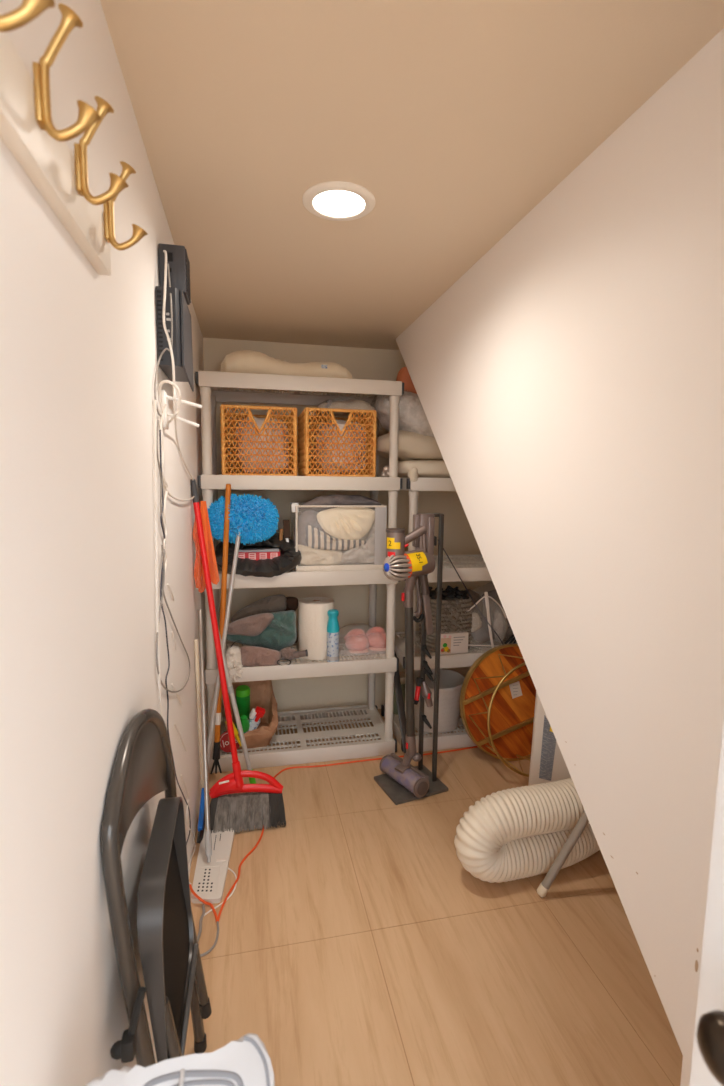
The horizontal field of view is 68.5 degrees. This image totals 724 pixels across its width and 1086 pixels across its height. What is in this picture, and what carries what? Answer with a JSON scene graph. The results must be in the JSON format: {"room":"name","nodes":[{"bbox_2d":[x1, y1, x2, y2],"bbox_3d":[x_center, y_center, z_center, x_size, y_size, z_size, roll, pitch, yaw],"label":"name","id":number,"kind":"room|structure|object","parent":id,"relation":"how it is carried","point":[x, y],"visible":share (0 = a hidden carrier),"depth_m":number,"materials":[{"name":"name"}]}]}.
{"room":"storage closet","nodes":[
{"label":"storage closet","id":0,"kind":"room"},
{"bbox_2d":[0,0,207,1085],"bbox_3d":[-0.545,0.113,1.286,0.100,2.213,3.500,-1,7,-12],"label":"wall","id":1,"kind":"structure","parent":0,"point":[79,349],"depth_m":0.68,"materials":[{"name":"white paint"}]},
{"bbox_2d":[0,0,147,275],"bbox_3d":[-0.277,-0.433,0.427,0.076,0.148,0.765,-1,7,-12],"label":"coat rack","id":2,"kind":"object","parent":1,"relation":"attached to","point":[28,128],"visible":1,"depth_m":0.53,"materials":[{"name":"white"}]},
{"bbox_2d":[153,399,162,717],"bbox_3d":[-0.482,0.165,1.265,0.007,0.999,0.083,-1,7,-12],"label":"cable","id":3,"kind":"object","parent":1,"relation":"attached to","point":[154,400],"visible":0.78,"depth_m":1.23,"materials":[{"name":"white plastic"}]},
{"bbox_2d":[156,420,189,692],"bbox_3d":[-0.538,0.092,1.530,0.009,0.832,0.667,-1,7,-12],"label":"cable","id":4,"kind":"object","parent":1,"relation":"attached to","point":[162,549],"visible":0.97,"depth_m":1.31,"materials":[{"name":"grey plastic"}]},
{"bbox_2d":[158,243,190,304],"bbox_3d":[-0.495,-0.709,1.407,0.068,0.115,0.108,-1,7,-12],"label":"modem","id":5,"kind":"object","parent":1,"relation":"attached to","point":[177,257],"visible":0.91,"depth_m":1.36,"materials":[{"name":"grey plastic"}]},
{"bbox_2d":[154,264,172,416],"bbox_3d":[-0.483,-0.507,1.300,0.038,0.388,0.146,-1,7,-12],"label":"power cable","id":6,"kind":"object","parent":5,"relation":"hanging from","point":[165,349],"visible":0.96,"depth_m":1.30,"materials":[{"name":"grey plastic"}]},
{"bbox_2d":[167,252,172,271],"bbox_3d":[-0.490,-0.715,1.354,0.016,0.047,0.004,-1,7,-12],"label":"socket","id":7,"kind":"object","parent":5,"relation":"attached to","point":[169,254],"depth_m":1.35,"materials":[{"name":"black"}]},
{"bbox_2d":[160,250,194,500],"bbox_3d":[-0.573,-0.457,1.716,0.041,0.650,0.853,-1,7,-12],"label":"cable","id":8,"kind":"object","parent":5,"relation":"hanging from","point":[164,251],"visible":0.88,"depth_m":1.33,"materials":[{"name":"white plastic"}]},
{"bbox_2d":[185,249,190,302],"bbox_3d":[-0.464,-0.709,1.415,0.004,0.105,0.089,-1,7,-12],"label":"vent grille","id":9,"kind":"object","parent":5,"relation":"attached to","point":[187,264],"depth_m":1.39,"materials":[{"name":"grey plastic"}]},
{"bbox_2d":[156,286,193,391],"bbox_3d":[-0.504,-0.541,1.446,0.061,0.207,0.266,-1,7,-12],"label":"router","id":10,"kind":"object","parent":1,"relation":"attached to","point":[182,327],"visible":0.99,"depth_m":1.33,"materials":[{"name":"grey plastic"}]},
{"bbox_2d":[157,290,162,360],"bbox_3d":[-0.498,-0.536,1.311,0.010,0.167,0.002,-1,7,-12],"label":"vent","id":11,"kind":"object","parent":10,"relation":"attached to","point":[159,292],"depth_m":1.31,"materials":[{"name":"black"}]},
{"bbox_2d":[159,430,190,844],"bbox_3d":[-0.540,0.361,1.543,0.004,1.325,0.465,-1,7,-12],"label":"cable","id":12,"kind":"object","parent":1,"relation":"attached to","point":[159,430],"visible":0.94,"depth_m":1.36,"materials":[{"name":"grey plastic"}]},
{"bbox_2d":[161,390,201,429],"bbox_3d":[-0.473,-0.349,1.401,0.101,0.095,0.060,-1,7,-12],"label":"holder","id":13,"kind":"object","parent":1,"relation":"attached to","point":[165,397],"visible":0.9,"depth_m":1.40,"materials":[{"name":"white plastic"}]},
{"bbox_2d":[162,404,167,571],"bbox_3d":[-0.502,-0.121,1.357,0.014,0.467,0.127,-1,7,-12],"label":"cable","id":14,"kind":"object","parent":13,"relation":"hanging from","point":[165,405],"visible":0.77,"depth_m":1.36,"materials":[{"name":"white plastic"}]},
{"bbox_2d":[158,380,180,422],"bbox_3d":[-0.499,-0.367,1.411,0.055,0.091,0.206,-1,7,-12],"label":"cable","id":15,"kind":"object","parent":13,"relation":"hanging from","point":[163,381],"visible":0.92,"depth_m":1.33,"materials":[{"name":"white plastic"}]},
{"bbox_2d":[186,800,195,883],"bbox_3d":[-0.595,1.006,1.858,0.012,0.302,0.238,-1,7,-12],"label":"cable","id":16,"kind":"object","parent":1,"relation":"attached to","point":[187,800],"visible":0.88,"depth_m":1.80,"materials":[{"name":"white plastic"}]},
{"bbox_2d":[203,338,494,715],"bbox_3d":[0.100,-0.095,3.152,2.153,2.213,0.100,-1,7,-12],"label":"wall","id":17,"kind":"structure","parent":0,"point":[351,601],"depth_m":3.10,"materials":[{"name":"beige paint"}]},
{"bbox_2d":[100,0,723,349],"bbox_3d":[0.470,-0.951,1.381,2.153,0.100,3.500,-1,7,-12],"label":"ceiling","id":18,"kind":"structure","parent":0,"point":[459,118],"depth_m":1.11,"materials":[{"name":"beige paint"}]},
{"bbox_2d":[302,181,374,220],"bbox_3d":[-0.061,-0.905,1.416,0.194,0.010,0.194,-1,7,-12],"label":"recessed light","id":19,"kind":"object","parent":18,"relation":"in","point":[331,200],"visible":1,"depth_m":1.40,"materials":[{"name":"white"}]},
{"bbox_2d":[313,190,364,215],"bbox_3d":[-0.061,-0.907,1.416,0.137,0.006,0.137,-1,7,-12],"label":"diffuser","id":20,"kind":"object","parent":19,"relation":"attached to","point":[325,202],"depth_m":1.41,"materials":[{"name":"white"}]},
{"bbox_2d":[184,709,682,1085],"bbox_3d":[0.787,1.595,-1.650,8.000,0.030,10.100,-1,7,-12],"label":"floor","id":21,"kind":"structure","parent":0,"point":[355,941],"depth_m":1.55,"materials":[{"name":"brown wood"}]},
{"bbox_2d":[100,709,211,1067],"bbox_3d":[-0.348,0.780,1.009,0.149,0.956,0.492,-1,7,-12],"label":"folding chair","id":22,"kind":"object","parent":21,"relation":"on","point":[143,765],"visible":0.99,"depth_m":0.88,"materials":[{"name":"grey"}]},
{"bbox_2d":[85,1033,274,1085],"bbox_3d":[-0.194,0.929,0.587,0.201,0.761,0.131,-1,7,-12],"label":"step stool","id":23,"kind":"object","parent":21,"relation":"on","point":[245,1061],"visible":1,"depth_m":0.56,"materials":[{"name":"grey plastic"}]},
{"bbox_2d":[194,639,203,789],"bbox_3d":[-0.657,0.750,2.153,0.015,0.746,0.050,1,7,2],"label":"pole","id":24,"kind":"object","parent":21,"relation":"on","point":[195,640],"visible":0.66,"depth_m":2.14,"materials":[{"name":"beige"}]},
{"bbox_2d":[197,904,205,940],"bbox_3d":[-0.500,1.181,1.649,0.016,0.009,0.150,0,7,-9],"label":"lead","id":25,"kind":"object","parent":21,"relation":"on","point":[203,905],"visible":0.89,"depth_m":1.65,"materials":[{"name":"grey"}]},
{"bbox_2d":[191,828,234,902],"bbox_3d":[-0.541,1.146,1.908,0.124,0.018,0.368,0,7,-6],"label":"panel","id":26,"kind":"object","parent":21,"relation":"on","point":[209,880],"visible":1,"depth_m":1.87,"materials":[{"name":"beige"}]},
{"bbox_2d":[196,788,204,843],"bbox_3d":[-0.611,1.039,2.037,0.028,0.091,0.219,-1,7,-12],"label":"brush","id":27,"kind":"object","parent":26,"relation":"on","point":[201,821],"visible":0.81,"depth_m":2.00,"materials":[{"name":"blue plastic"}]},
{"bbox_2d":[198,609,211,861],"bbox_3d":[-0.612,0.705,2.051,0.026,0.815,0.462,-2,7,-19],"label":"chrome pole","id":28,"kind":"object","parent":26,"relation":"on","point":[208,839],"visible":1,"depth_m":2.02,"materials":[{"name":"grey metal"}]},
{"bbox_2d":[204,867,236,915],"bbox_3d":[-0.460,1.168,1.781,0.062,0.005,0.215,1,7,7],"label":"lead","id":29,"kind":"object","parent":21,"relation":"on","point":[228,867],"visible":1,"depth_m":1.76,"materials":[{"name":"white"}]},
{"bbox_2d":[210,484,230,773],"bbox_3d":[-0.626,0.393,2.369,0.042,1.305,0.137,6,9,40],"label":"wooden pole","id":30,"kind":"object","parent":21,"relation":"on","point":[216,749],"visible":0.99,"depth_m":2.36,"materials":[{"name":"orange wood"}]},
{"bbox_2d":[204,588,256,783],"bbox_3d":[-0.579,0.619,2.326,0.240,0.939,0.029,2,7,10],"label":"pole","id":31,"kind":"object","parent":21,"relation":"on","point":[228,679],"visible":0.52,"depth_m":2.33,"materials":[{"name":"silver metal"}]},
{"bbox_2d":[190,479,285,833],"bbox_3d":[-0.486,0.441,2.090,0.358,1.373,0.216,-1,7,-12],"label":"broom","id":32,"kind":"object","parent":21,"relation":"on","point":[244,810],"visible":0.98,"depth_m":2.11,"materials":[{"name":"red plastic"}]},
{"bbox_2d":[193,501,219,592],"bbox_3d":[-0.620,0.019,2.111,0.098,0.370,0.050,-1,7,-12],"label":"cleaning cloth","id":33,"kind":"object","parent":32,"relation":"hanging from","point":[198,567],"visible":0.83,"depth_m":2.11,"materials":[{"name":"orange"}]},
{"bbox_2d":[207,493,279,766],"bbox_3d":[-0.581,0.431,2.456,0.397,1.316,0.176,-3,8,-31],"label":"mop","id":34,"kind":"object","parent":21,"relation":"on","point":[252,519],"visible":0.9,"depth_m":2.37,"materials":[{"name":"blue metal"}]},
{"bbox_2d":[195,371,403,772],"bbox_3d":[-0.317,0.139,2.712,0.939,1.840,0.457,-1,7,-12],"label":"shelving unit","id":35,"kind":"object","parent":21,"relation":"on","point":[209,382],"visible":0.62,"depth_m":2.55,"materials":[{"name":"beige plastic"}]},
{"bbox_2d":[225,646,241,663],"bbox_3d":[-0.608,0.555,2.515,0.086,0.140,0.082,-4,8,-38],"label":"towel","id":36,"kind":"object","parent":35,"relation":"on","point":[233,653],"visible":0.67,"depth_m":2.48,"materials":[{"name":"beige fabric"}]},
{"bbox_2d":[227,660,242,681],"bbox_3d":[-0.605,0.598,2.479,0.103,0.107,0.047,-1,7,-12],"label":"scrunchie","id":37,"kind":"object","parent":35,"relation":"on","point":[237,666],"visible":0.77,"depth_m":2.47,"materials":[{"name":"beige"}]},
{"bbox_2d":[220,680,277,751],"bbox_3d":[-0.566,0.850,2.658,0.286,0.300,0.228,-1,7,-12],"label":"paper bag","id":38,"kind":"object","parent":35,"relation":"on","point":[261,692],"visible":0.6,"depth_m":2.70,"materials":[{"name":"brown"}]},
{"bbox_2d":[225,721,241,745],"bbox_3d":[-0.611,0.907,2.541,0.082,0.134,0.019,1,7,3],"label":"scrub brush","id":39,"kind":"object","parent":38,"relation":"in","point":[234,727],"visible":0.46,"depth_m":2.54,"materials":[{"name":"yellow plastic"}]},
{"bbox_2d":[235,715,249,732],"bbox_3d":[-0.594,0.919,2.613,0.071,0.177,0.116,-3,8,-31],"label":"spray bottle","id":40,"kind":"object","parent":38,"relation":"in","point":[245,723],"visible":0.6,"depth_m":2.56,"materials":[{"name":"green plastic"}]},
{"bbox_2d":[236,685,249,718],"bbox_3d":[-0.607,0.823,2.714,0.071,0.190,0.092,-1,7,-12],"label":"spray bottle","id":41,"kind":"object","parent":38,"relation":"in","point":[242,691],"visible":0.8,"depth_m":2.68,"materials":[{"name":"green plastic"}]},
{"bbox_2d":[249,706,264,730],"bbox_3d":[-0.530,0.876,2.613,0.115,0.153,0.059,2,7,12],"label":"spray bottle","id":42,"kind":"object","parent":38,"relation":"in","point":[258,712],"visible":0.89,"depth_m":2.59,"materials":[{"name":"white plastic"}]},
{"bbox_2d":[215,532,301,577],"bbox_3d":[-0.504,0.039,2.607,0.416,0.194,0.432,-1,7,-12],"label":"bag","id":43,"kind":"object","parent":35,"relation":"on","point":[288,559],"visible":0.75,"depth_m":2.46,"materials":[{"name":"black"}]},
{"bbox_2d":[238,547,279,559],"bbox_3d":[-0.499,0.054,2.525,0.212,0.058,0.100,-1,7,-12],"label":"box","id":44,"kind":"object","parent":43,"relation":"in","point":[255,553],"visible":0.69,"depth_m":2.48,"materials":[{"name":"red"}]},
{"bbox_2d":[283,520,289,541],"bbox_3d":[-0.365,-0.044,2.575,0.030,0.137,0.048,-1,7,-16],"label":"brush","id":45,"kind":"object","parent":43,"relation":"in","point":[286,526],"visible":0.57,"depth_m":2.57,"materials":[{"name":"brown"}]},
{"bbox_2d":[220,404,297,475],"bbox_3d":[-0.500,-0.480,2.578,0.346,0.321,0.357,-1,7,-12],"label":"wicker basket","id":46,"kind":"object","parent":35,"relation":"on","point":[226,469],"visible":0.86,"depth_m":2.41,"materials":[{"name":"wicker"}]},
{"bbox_2d":[234,416,289,473],"bbox_3d":[-0.483,-0.461,2.569,0.262,0.287,0.297,-1,7,-12],"label":"plastic bag","id":47,"kind":"object","parent":46,"relation":"in","point":[259,421],"visible":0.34,"depth_m":2.45,"materials":[{"name":"white"}]},
{"bbox_2d":[241,646,280,666],"bbox_3d":[-0.481,0.547,2.532,0.190,0.125,0.092,-1,7,-12],"label":"towel","id":48,"kind":"object","parent":35,"relation":"on","point":[251,656],"visible":0.97,"depth_m":2.50,"materials":[{"name":"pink fabric"}]},
{"bbox_2d":[259,610,296,651],"bbox_3d":[-0.427,0.438,2.626,0.186,0.216,0.210,7,9,43],"label":"towel","id":49,"kind":"object","parent":35,"relation":"on","point":[281,633],"visible":0.87,"depth_m":2.58,"materials":[{"name":"teal fabric"}]},
{"bbox_2d":[226,634,260,646],"bbox_3d":[-0.549,0.444,2.578,0.226,0.132,0.082,-1,7,-12],"label":"towel","id":50,"kind":"object","parent":49,"relation":"on","point":[246,640],"visible":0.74,"depth_m":2.55,"materials":[{"name":"teal fabric"}]},
{"bbox_2d":[227,613,273,635],"bbox_3d":[-0.534,0.391,2.524,0.231,0.118,0.103,-1,7,-12],"label":"towel","id":51,"kind":"object","parent":50,"relation":"on","point":[254,625],"visible":0.99,"depth_m":2.50,"materials":[{"name":"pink fabric"}]},
{"bbox_2d":[231,594,286,621],"bbox_3d":[-0.519,0.334,2.683,0.280,0.146,0.120,-1,7,-12],"label":"towel","id":52,"kind":"object","parent":49,"relation":"on","point":[274,603],"visible":0.86,"depth_m":2.65,"materials":[{"name":"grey fabric"}]},
{"bbox_2d":[221,350,351,378],"bbox_3d":[-0.354,-0.837,2.554,0.637,0.145,0.200,-1,7,-12],"label":"pillow","id":53,"kind":"object","parent":35,"relation":"on","point":[246,361],"visible":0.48,"depth_m":2.47,"materials":[{"name":"beige fabric"}]},
{"bbox_2d":[280,647,294,659],"bbox_3d":[-0.357,0.539,2.589,0.071,0.070,0.078,7,9,44],"label":"sock","id":54,"kind":"object","parent":35,"relation":"on","point":[287,652],"visible":0.85,"depth_m":2.56,"materials":[{"name":"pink fabric"}]},
{"bbox_2d":[285,597,297,642],"bbox_3d":[-0.367,0.400,2.740,0.081,0.249,0.071,-1,7,-12],"label":"towel","id":55,"kind":"object","parent":35,"relation":"on","point":[291,602],"visible":0.34,"depth_m":2.72,"materials":[{"name":"brown fabric"}]},
{"bbox_2d":[293,650,307,658],"bbox_3d":[-0.296,0.537,2.566,0.071,0.046,0.036,1,7,1],"label":"nozzle","id":56,"kind":"object","parent":35,"relation":"on","point":[296,654],"visible":1,"depth_m":2.55,"materials":[{"name":"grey plastic"}]},
{"bbox_2d":[298,597,333,659],"bbox_3d":[-0.230,0.426,2.678,0.180,0.280,0.180,-1,7,-12],"label":"paper towel roll","id":57,"kind":"object","parent":35,"relation":"on","point":[313,617],"visible":0.96,"depth_m":2.60,"materials":[{"name":"beige"}]},
{"bbox_2d":[327,609,338,661],"bbox_3d":[-0.141,0.452,2.590,0.061,0.256,0.061,-1,7,-12],"label":"aerosol can","id":58,"kind":"object","parent":35,"relation":"on","point":[333,624],"visible":1,"depth_m":2.57,"materials":[{"name":"teal"}]},
{"bbox_2d":[298,407,376,476],"bbox_3d":[-0.133,-0.487,2.657,0.346,0.321,0.357,-1,7,-12],"label":"wicker basket","id":59,"kind":"object","parent":35,"relation":"on","point":[369,421],"visible":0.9,"depth_m":2.50,"materials":[{"name":"wicker"}]},
{"bbox_2d":[312,420,366,474],"bbox_3d":[-0.115,-0.464,2.651,0.267,0.286,0.299,-1,7,-12],"label":"plastic bag","id":60,"kind":"object","parent":59,"relation":"in","point":[341,423],"visible":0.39,"depth_m":2.53,"materials":[{"name":"white"}]},
{"bbox_2d":[315,399,374,415],"bbox_3d":[-0.084,-0.679,2.653,0.319,0.079,0.270,-1,7,-12],"label":"linens","id":61,"kind":"object","parent":59,"relation":"on","point":[357,404],"visible":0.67,"depth_m":2.56,"materials":[{"name":"beige fabric"}]},
{"bbox_2d":[290,502,386,571],"bbox_3d":[-0.141,-0.046,2.696,0.457,0.326,0.365,-1,7,-12],"label":"case","id":62,"kind":"object","parent":35,"relation":"on","point":[380,510],"visible":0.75,"depth_m":2.55,"materials":[{"name":"white plastic"}]},
{"bbox_2d":[294,544,342,564],"bbox_3d":[-0.205,0.057,2.540,0.242,0.104,0.059,-1,7,-12],"label":"sheet","id":63,"kind":"object","parent":62,"relation":"in","point":[310,556],"visible":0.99,"depth_m":2.52,"materials":[{"name":"beige"}]},
{"bbox_2d":[305,525,365,549],"bbox_3d":[-0.122,-0.025,2.543,0.304,0.122,0.056,-1,7,-12],"label":"sheet","id":64,"kind":"object","parent":62,"relation":"in","point":[315,538],"visible":1,"depth_m":2.52,"materials":[{"name":"fabric"}]},
{"bbox_2d":[298,511,374,565],"bbox_3d":[-0.137,-0.028,2.720,0.390,0.283,0.256,-1,7,-12],"label":"duvet","id":65,"kind":"object","parent":62,"relation":"in","point":[364,538],"visible":0.04,"depth_m":2.62,"materials":[{"name":"beige fabric"}]},
{"bbox_2d":[294,494,380,546],"bbox_3d":[-0.113,-0.090,2.587,0.441,0.296,0.116,-1,7,-12],"label":"throw","id":66,"kind":"object","parent":62,"relation":"in","point":[308,516],"visible":0.66,"depth_m":2.53,"materials":[{"name":"fabric"}]},
{"bbox_2d":[317,507,374,539],"bbox_3d":[-0.073,-0.090,2.544,0.288,0.165,0.062,-1,7,-12],"label":"blanket","id":67,"kind":"object","parent":62,"relation":"in","point":[347,523],"visible":0.99,"depth_m":2.53,"materials":[{"name":"beige fabric"}]},
{"bbox_2d":[340,525,374,563],"bbox_3d":[-0.008,-0.002,2.575,0.208,0.218,0.064,-1,7,-12],"label":"sheet","id":68,"kind":"object","parent":62,"relation":"in","point":[364,554],"visible":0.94,"depth_m":2.57,"materials":[{"name":"fabric"}]},
{"bbox_2d":[381,466,388,476],"bbox_3d":[0.124,-0.345,2.566,0.058,0.056,0.050,-1,7,-12],"label":"ornament","id":69,"kind":"object","parent":35,"relation":"on","point":[385,472],"visible":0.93,"depth_m":2.56,"materials":[{"name":"silver metal"}]},
{"bbox_3d":[-0.018,0.491,2.823,0.264,0.136,0.308,-1,7,-12],"label":"bag","id":70,"kind":"object","parent":35,"relation":"on","visible":0},
{"bbox_2d":[344,629,369,652],"bbox_3d":[-0.034,0.500,2.823,0.134,0.114,0.250,-1,7,-12],"label":"slipper","id":71,"kind":"object","parent":70,"relation":"in","point":[356,641],"visible":1,"depth_m":2.73,"materials":[{"name":"pink"}]},
{"bbox_2d":[365,627,385,650],"bbox_3d":[0.070,0.496,2.865,0.129,0.113,0.250,-1,7,-12],"label":"slipper","id":72,"kind":"object","parent":70,"relation":"in","point":[376,636],"visible":0.8,"depth_m":2.77,"materials":[{"name":"pink"}]},
{"bbox_2d":[189,746,476,956],"bbox_3d":[-0.145,1.091,2.346,0.595,0.034,1.660,6,9,40],"label":"lead","id":73,"kind":"object","parent":21,"relation":"on","point":[217,918],"visible":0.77,"depth_m":1.90,"materials":[{"name":"orange"}]},
{"bbox_2d":[394,649,405,752],"bbox_3d":[0.181,0.775,2.756,0.037,0.471,0.385,-1,7,-13],"label":"strut","id":74,"kind":"object","parent":21,"relation":"on","point":[397,684],"visible":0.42,"depth_m":2.69,"materials":[{"name":"grey plastic"}]},
{"bbox_2d":[374,513,447,804],"bbox_3d":[0.227,0.489,2.351,0.268,1.238,0.220,-2,7,-24],"label":"stand","id":75,"kind":"object","parent":21,"relation":"on","point":[395,791],"visible":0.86,"depth_m":2.38,"materials":[{"name":"dark grey metal"},{"name":"black rubber"}]},
{"bbox_2d":[379,513,434,797],"bbox_3d":[0.174,0.484,2.319,0.225,1.225,0.284,-1,7,-12],"label":"vacuum","id":76,"kind":"object","parent":75,"relation":"on","point":[399,565],"visible":1,"depth_m":2.23,"materials":[{"name":"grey plastic"}]},
{"bbox_2d":[414,677,422,704],"bbox_3d":[0.256,0.666,2.398,0.031,0.120,0.051,4,8,30],"label":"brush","id":77,"kind":"object","parent":75,"relation":"attached to","point":[419,680],"visible":0.96,"depth_m":2.39,"materials":[{"name":"red"}]},
{"bbox_2d":[413,576,423,622],"bbox_3d":[0.248,0.241,2.318,0.055,0.217,0.026,-1,7,-12],"label":"hose","id":78,"kind":"object","parent":75,"relation":"attached to","point":[418,612],"visible":0.91,"depth_m":2.31,"materials":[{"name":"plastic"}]},
{"bbox_2d":[419,575,432,634],"bbox_3d":[0.279,0.266,2.296,0.074,0.274,0.036,-1,7,-12],"label":"tool","id":79,"kind":"object","parent":75,"relation":"attached to","point":[424,586],"visible":0.89,"depth_m":2.29,"materials":[{"name":"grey plastic"}]},
{"bbox_2d":[421,681,432,706],"bbox_3d":[0.296,0.686,2.411,0.050,0.114,0.047,-1,7,-12],"label":"tool","id":80,"kind":"object","parent":75,"relation":"attached to","point":[426,692],"visible":0.98,"depth_m":2.40,"materials":[{"name":"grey plastic"}]},
{"bbox_2d":[438,540,503,644],"bbox_3d":[0.507,0.264,2.536,0.568,0.609,0.084,-5,9,-42],"label":"cord","id":81,"kind":"object","parent":75,"relation":"attached to","point":[438,540],"visible":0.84,"depth_m":2.60,"materials":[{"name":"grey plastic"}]},
{"bbox_2d":[381,477,516,751],"bbox_3d":[0.626,0.346,2.941,0.939,1.395,0.457,-1,7,-12],"label":"shelving unit","id":82,"kind":"object","parent":21,"relation":"on","point":[468,567],"visible":0.17,"depth_m":2.72,"materials":[{"name":"grey"}]},
{"bbox_2d":[393,673,405,714],"bbox_3d":[0.205,0.858,3.030,0.096,0.217,0.096,-1,7,-12],"label":"jar","id":83,"kind":"object","parent":82,"relation":"on","point":[402,675],"visible":0.24,"depth_m":3.00,"materials":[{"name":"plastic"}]},
{"bbox_2d":[387,460,450,481],"bbox_3d":[0.398,-0.373,2.783,0.523,0.121,0.427,-1,7,-12],"label":"quilt","id":84,"kind":"object","parent":82,"relation":"on","point":[412,469],"visible":0.52,"depth_m":2.57,"materials":[{"name":"beige fabric"}]},
{"bbox_2d":[376,430,443,460],"bbox_3d":[0.316,-0.491,2.747,0.531,0.169,0.411,-1,7,-12],"label":"pillow","id":85,"kind":"object","parent":84,"relation":"on","point":[411,445],"visible":0.45,"depth_m":2.56,"materials":[{"name":"beige fabric"}]},
{"bbox_2d":[375,391,433,436],"bbox_3d":[0.324,-0.623,2.725,0.571,0.299,0.435,-1,7,-12],"label":"comforter","id":86,"kind":"object","parent":85,"relation":"on","point":[412,416],"visible":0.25,"depth_m":2.55,"materials":[{"name":"white fabric"}]},
{"bbox_2d":[396,367,416,393],"bbox_3d":[0.312,-0.762,2.656,0.295,0.216,0.119,-1,7,-12],"label":"cushion","id":87,"kind":"object","parent":86,"relation":"on","point":[403,375],"visible":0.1,"depth_m":2.60,"materials":[{"name":"brown fabric"}]},
{"bbox_2d":[414,668,464,732],"bbox_3d":[0.400,0.855,2.897,0.333,0.255,0.322,-1,7,-12],"label":"bucket","id":88,"kind":"object","parent":82,"relation":"on","point":[450,681],"visible":0.5,"depth_m":2.79,"materials":[{"name":"grey plastic"}]},
{"bbox_2d":[419,595,471,651],"bbox_3d":[0.445,0.415,2.850,0.256,0.276,0.262,-1,7,-12],"label":"basket","id":89,"kind":"object","parent":82,"relation":"on","point":[454,616],"visible":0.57,"depth_m":2.74,"materials":[{"name":"wicker"}]},
{"bbox_2d":[429,586,468,599],"bbox_3d":[0.448,0.266,2.831,0.233,0.065,0.226,-1,7,-12],"label":"fabric","id":90,"kind":"object","parent":89,"relation":"on","point":[450,592],"visible":0.71,"depth_m":2.77,"materials":[{"name":"black"}]},
{"bbox_2d":[440,631,468,654],"bbox_3d":[0.470,0.515,2.746,0.153,0.108,0.044,-1,7,-12],"label":"carton","id":91,"kind":"object","parent":82,"relation":"on","point":[451,642],"visible":0.91,"depth_m":2.73,"materials":[{"name":"beige"}]},
{"bbox_2d":[441,638,450,653],"bbox_3d":[0.429,0.526,2.717,0.054,0.080,0.002,-1,7,-12],"label":"picture","id":92,"kind":"object","parent":91,"relation":"attached to","point":[445,642],"depth_m":2.72,"materials":[{"name":"multicoloured paper"}]},
{"bbox_2d":[467,589,482,639],"bbox_3d":[0.589,0.405,2.975,0.191,0.294,0.137,-1,7,-12],"label":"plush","id":93,"kind":"object","parent":82,"relation":"on","point":[476,597],"visible":0.18,"depth_m":2.94,"materials":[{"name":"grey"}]},
{"bbox_2d":[466,592,506,647],"bbox_3d":[0.644,0.407,2.822,0.258,0.321,0.120,-1,7,-12],"label":"drying rack","id":94,"kind":"object","parent":82,"relation":"on","point":[486,596],"visible":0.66,"depth_m":2.76,"materials":[{"name":"white plastic"}]},
{"bbox_2d":[471,612,481,631],"bbox_3d":[0.608,0.425,2.862,0.085,0.111,0.057,-1,7,-12],"label":"cloth","id":95,"kind":"object","parent":94,"relation":"in","point":[476,621],"visible":0.74,"depth_m":2.84,"materials":[{"name":"beige"}]},
{"bbox_2d":[472,617,493,642],"bbox_3d":[0.656,0.474,2.886,0.125,0.150,0.072,-1,7,-12],"label":"cloth","id":96,"kind":"object","parent":94,"relation":"in","point":[481,635],"visible":0.7,"depth_m":2.86,"materials":[{"name":"fabric"}]},
{"bbox_2d":[481,589,512,638],"bbox_3d":[0.775,0.384,2.996,0.356,0.365,0.264,-1,7,-12],"label":"clear bag","id":97,"kind":"object","parent":82,"relation":"on","point":[493,605],"visible":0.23,"depth_m":2.95,"materials":[{"name":"white"}]},
{"bbox_2d":[493,607,508,641],"bbox_3d":[0.751,0.446,2.893,0.087,0.190,0.067,-1,7,-12],"label":"cloth","id":98,"kind":"object","parent":97,"relation":"in","point":[500,624],"visible":0.93,"depth_m":2.87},
{"bbox_2d":[504,634,516,643],"bbox_3d":[0.820,0.525,2.841,0.132,0.099,0.023,-1,7,-12],"label":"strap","id":99,"kind":"object","parent":82,"relation":"on","point":[512,637],"visible":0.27,"depth_m":2.83,"materials":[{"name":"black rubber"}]},
{"bbox_2d":[460,644,535,776],"bbox_3d":[0.786,0.811,2.571,0.575,0.571,0.347,-1,7,-12],"label":"round table","id":100,"kind":"object","parent":21,"relation":"on","point":[498,693],"visible":0.59,"depth_m":2.65,"materials":[{"name":"brown wood"}]},
{"bbox_2d":[454,778,599,882],"bbox_3d":[0.780,0.925,2.025,1.021,0.449,0.369,-2,7,-19],"label":"duct","id":101,"kind":"object","parent":21,"relation":"on","point":[511,834],"visible":0.52,"depth_m":1.80,"materials":[{"name":"beige"}]},
{"bbox_2d":[528,691,570,784],"bbox_3d":[0.873,0.781,2.147,0.365,0.720,0.128,3,7,19],"label":"air conditioner","id":102,"kind":"object","parent":21,"relation":"on","point":[547,763],"visible":0.26,"depth_m":2.13,"materials":[{"name":"beige"}]},
{"bbox_2d":[537,810,588,896],"bbox_3d":[0.837,0.724,1.741,0.495,0.922,0.031,0,7,-4],"label":"tube","id":103,"kind":"object","parent":21,"relation":"on","point":[542,890],"visible":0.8,"depth_m":1.76,"materials":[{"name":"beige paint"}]},
{"bbox_2d":[395,28,723,1085],"bbox_3d":[0.512,0.167,1.356,0.031,2.113,3.179,-1,7,-12],"label":"wall","id":104,"kind":"structure","parent":0,"point":[569,384],"depth_m":1.12,"materials":[{"name":"white paint"}]},
{"bbox_3d":[0.345,0.351,-0.255,0.983,2.113,0.080,-1,7,-12],"label":"wall","id":105,"kind":"structure","parent":0,"visible":0},
{"bbox_2d":[690,721,723,1085],"bbox_3d":[0.385,0.350,0.086,0.094,2.022,0.805,-1,7,-12],"label":"door","id":106,"kind":"structure","parent":105,"relation":"in","point":[707,1067],"depth_m":0.47,"materials":[{"name":"white paint"}]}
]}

